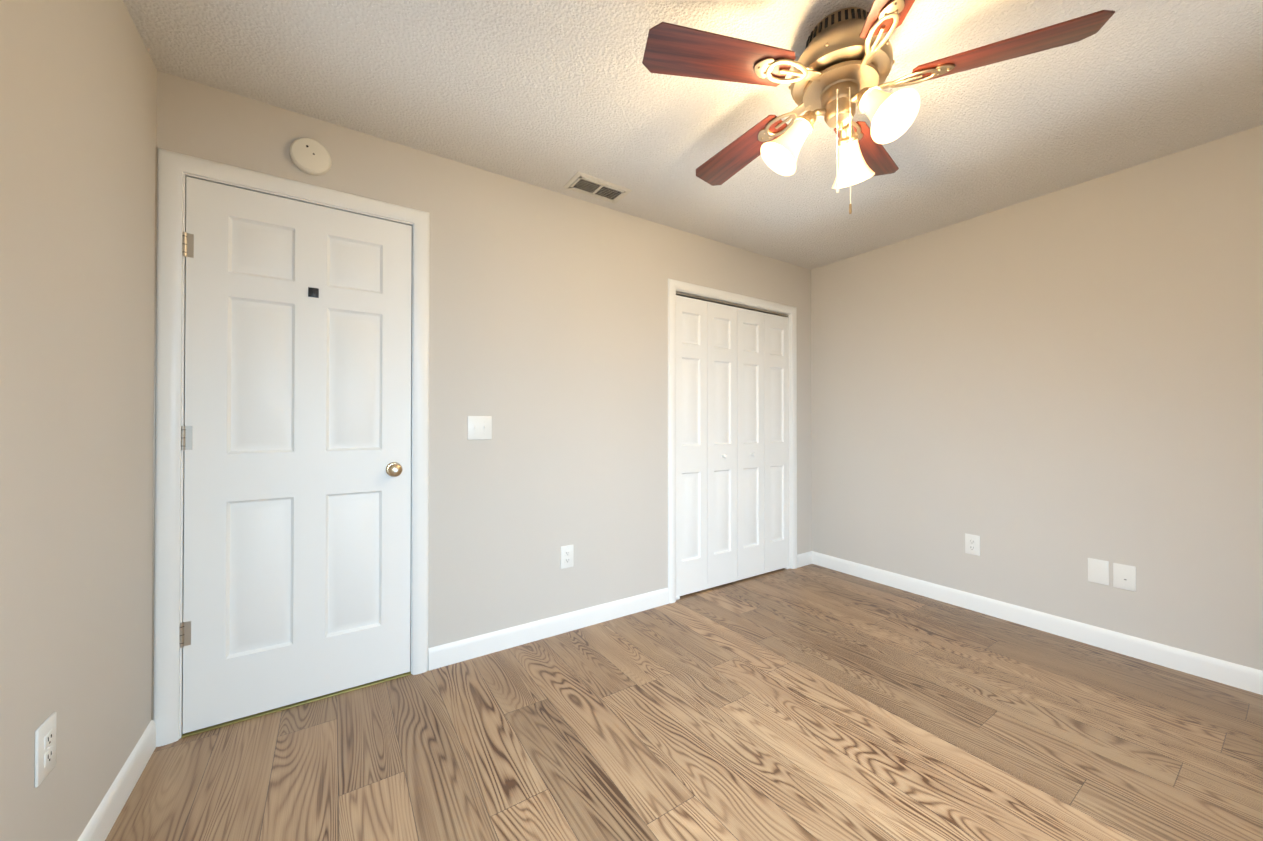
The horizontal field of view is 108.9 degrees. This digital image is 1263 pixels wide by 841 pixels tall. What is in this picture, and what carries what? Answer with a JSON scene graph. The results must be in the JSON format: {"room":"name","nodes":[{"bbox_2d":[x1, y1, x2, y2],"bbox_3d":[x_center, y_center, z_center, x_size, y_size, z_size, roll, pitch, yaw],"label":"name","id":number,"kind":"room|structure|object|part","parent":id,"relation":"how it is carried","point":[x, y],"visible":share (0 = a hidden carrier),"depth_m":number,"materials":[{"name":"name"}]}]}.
{"room":"empty bedroom","nodes":[
{"label":"empty bedroom","id":0,"kind":"room"},
{"bbox_2d":[0,0,156,840],"bbox_3d":[-0.918,-0.060,0.307,0.120,2.440,3.090,0,0,-33],"label":"wall","id":1,"kind":"structure","parent":0,"point":[78,112],"depth_m":1.12,"materials":[{"name":"beige paint"}]},
{"bbox_2d":[35,712,56,787],"bbox_3d":[-1.310,0.735,1.012,0.009,0.124,0.078,0,0,-33],"label":"outlet","id":2,"kind":"object","parent":1,"relation":"attached to","point":[45,747],"visible":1,"depth_m":1.00,"materials":[{"name":"white plastic"}]},
{"bbox_2d":[78,720,155,840],"bbox_3d":[-0.903,1.111,0.398,0.013,0.100,2.940,0,0,-33],"label":"baseboard","id":3,"kind":"structure","parent":1,"relation":"attached to","point":[118,793],"depth_m":1.35,"materials":[{"name":"white wood"}]},
{"bbox_2d":[157,70,811,647],"bbox_3d":[-0.149,-0.043,2.752,4.100,2.440,0.140,0,0,-33],"label":"wall","id":4,"kind":"structure","parent":0,"point":[549,330],"depth_m":2.41,"materials":[{"name":"beige paint"}]},
{"bbox_2d":[180,177,411,733],"bbox_3d":[-1.335,0.126,1.867,0.770,2.066,0.104,0,0,-33],"label":"entry door","id":5,"kind":"structure","parent":4,"relation":"in","point":[296,437],"depth_m":1.85,"materials":[{"name":"white wood"}]},
{"bbox_2d":[290,138,330,175],"bbox_3d":[-1.330,-1.097,1.873,0.142,0.142,0.036,0,0,-33],"label":"smoke detector","id":6,"kind":"object","parent":4,"relation":"attached to","point":[310,156],"visible":1,"depth_m":1.86,"materials":[{"name":"plastic"}]},
{"bbox_2d":[468,416,491,439],"bbox_3d":[-0.757,0.036,2.256,0.118,0.118,0.014,0,0,-33],"label":"light switch","id":7,"kind":"object","parent":4,"relation":"attached to","point":[479,427],"visible":1,"depth_m":2.26,"materials":[{"name":"white plastic"}]},
{"bbox_2d":[428,588,668,670],"bbox_3d":[-0.357,1.125,2.514,1.430,0.100,0.013,0,0,-33],"label":"baseboard","id":8,"kind":"structure","parent":4,"relation":"attached to","point":[447,654],"depth_m":2.42,"materials":[{"name":"white wood"}]},
{"bbox_2d":[561,545,573,568],"bbox_3d":[-0.358,0.760,2.519,0.078,0.124,0.009,0,0,-33],"label":"outlet","id":9,"kind":"object","parent":4,"relation":"attached to","point":[567,556],"visible":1,"depth_m":2.52,"materials":[{"name":"white plastic"}]},
{"bbox_2d":[676,292,788,595],"bbox_3d":[0.773,0.158,3.295,1.176,2.017,0.061,0,0,-33],"label":"bifold closet door","id":10,"kind":"structure","parent":4,"relation":"in","point":[732,442],"depth_m":3.26,"materials":[{"name":"wood"}]},
{"bbox_2d":[105,564,1262,840],"bbox_3d":[0.709,1.218,1.446,4.100,0.100,3.210,0,0,-33],"label":"floor","id":11,"kind":"structure","parent":0,"point":[811,702],"depth_m":1.63,"materials":[{"name":"wood"}]},
{"bbox_2d":[123,0,1262,269],"bbox_3d":[0.709,-1.332,1.464,4.100,0.120,3.210,0,0,-33],"label":"ceiling","id":12,"kind":"structure","parent":0,"point":[553,94],"depth_m":1.75,"materials":[{"name":"white paint"}]},
{"bbox_2d":[563,172,631,203],"bbox_3d":[-0.184,-1.259,2.459,0.330,0.012,0.180,0,0,-33],"label":"ceiling vent","id":13,"kind":"object","parent":12,"relation":"in","point":[588,185],"visible":1,"depth_m":2.44,"materials":[{"name":"metal"}]},
{"bbox_2d":[642,0,1114,213],"bbox_3d":[0.657,-0.959,1.522,1.290,0.625,1.236,0,0,-33],"label":"ceiling fan","id":14,"kind":"object","parent":12,"relation":"hanging from","point":[844,63],"visible":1,"depth_m":1.38,"materials":[{"name":"brown wood"}]},
{"bbox_3d":[0.322,-1.086,1.371,0.572,0.016,0.146,0,-12,-11],"label":"blade","id":15,"kind":"part","parent":14,"relation":"part of","materials":[{"name":"brown wood"}]},
{"bbox_3d":[0.467,-1.083,1.792,0.146,0.016,0.572,14,-7,-28],"label":"blade","id":16,"kind":"part","parent":14,"relation":"part of","materials":[{"name":"brown wood"}]},
{"bbox_3d":[0.911,-1.083,1.784,0.146,0.016,0.572,16,10,42],"label":"blade","id":17,"kind":"part","parent":14,"relation":"part of","materials":[{"name":"brown wood"}]},
{"bbox_3d":[0.677,-1.087,1.104,0.146,0.016,0.572,-12,-2,7],"label":"blade","id":18,"kind":"part","parent":14,"relation":"part of","materials":[{"name":"brown wood"}]},
{"bbox_3d":[1.041,-1.086,1.359,0.572,0.016,0.146,0,12,25],"label":"blade","id":19,"kind":"part","parent":14,"relation":"part of","materials":[{"name":"brown wood"}]},
{"bbox_2d":[811,125,1262,670],"bbox_3d":[2.401,-0.045,2.503,0.120,2.440,3.090,0,0,-33],"label":"wall","id":20,"kind":"structure","parent":0,"point":[1045,397],"depth_m":2.44,"materials":[{"name":"beige paint"}]},
{"bbox_2d":[965,533,979,555],"bbox_3d":[2.119,0.772,2.806,0.009,0.124,0.078,0,0,-33],"label":"outlet","id":21,"kind":"object","parent":20,"relation":"attached to","point":[972,544],"visible":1,"depth_m":2.80,"materials":[{"name":"white plastic"}]},
{"bbox_2d":[806,551,1262,694],"bbox_3d":[2.304,1.125,2.521,0.013,0.100,2.940,0,0,-33],"label":"baseboard","id":22,"kind":"structure","parent":20,"relation":"attached to","point":[1250,679],"depth_m":2.43,"materials":[{"name":"white wood"}]},
{"bbox_2d":[1088,558,1108,584],"bbox_3d":[2.425,0.784,2.345,0.009,0.124,0.078,0,0,-33],"label":"blank wall plate","id":23,"kind":"object","parent":20,"relation":"attached to","point":[1098,570],"visible":1,"depth_m":2.34,"materials":[{"name":"white plastic"}]},
{"bbox_2d":[1113,563,1135,591],"bbox_3d":[2.476,0.787,2.268,0.009,0.124,0.078,0,0,-33],"label":"outlet plate","id":24,"kind":"object","parent":20,"relation":"attached to","point":[1124,576],"visible":1,"depth_m":2.27,"materials":[{"name":"white plastic"}]}
]}

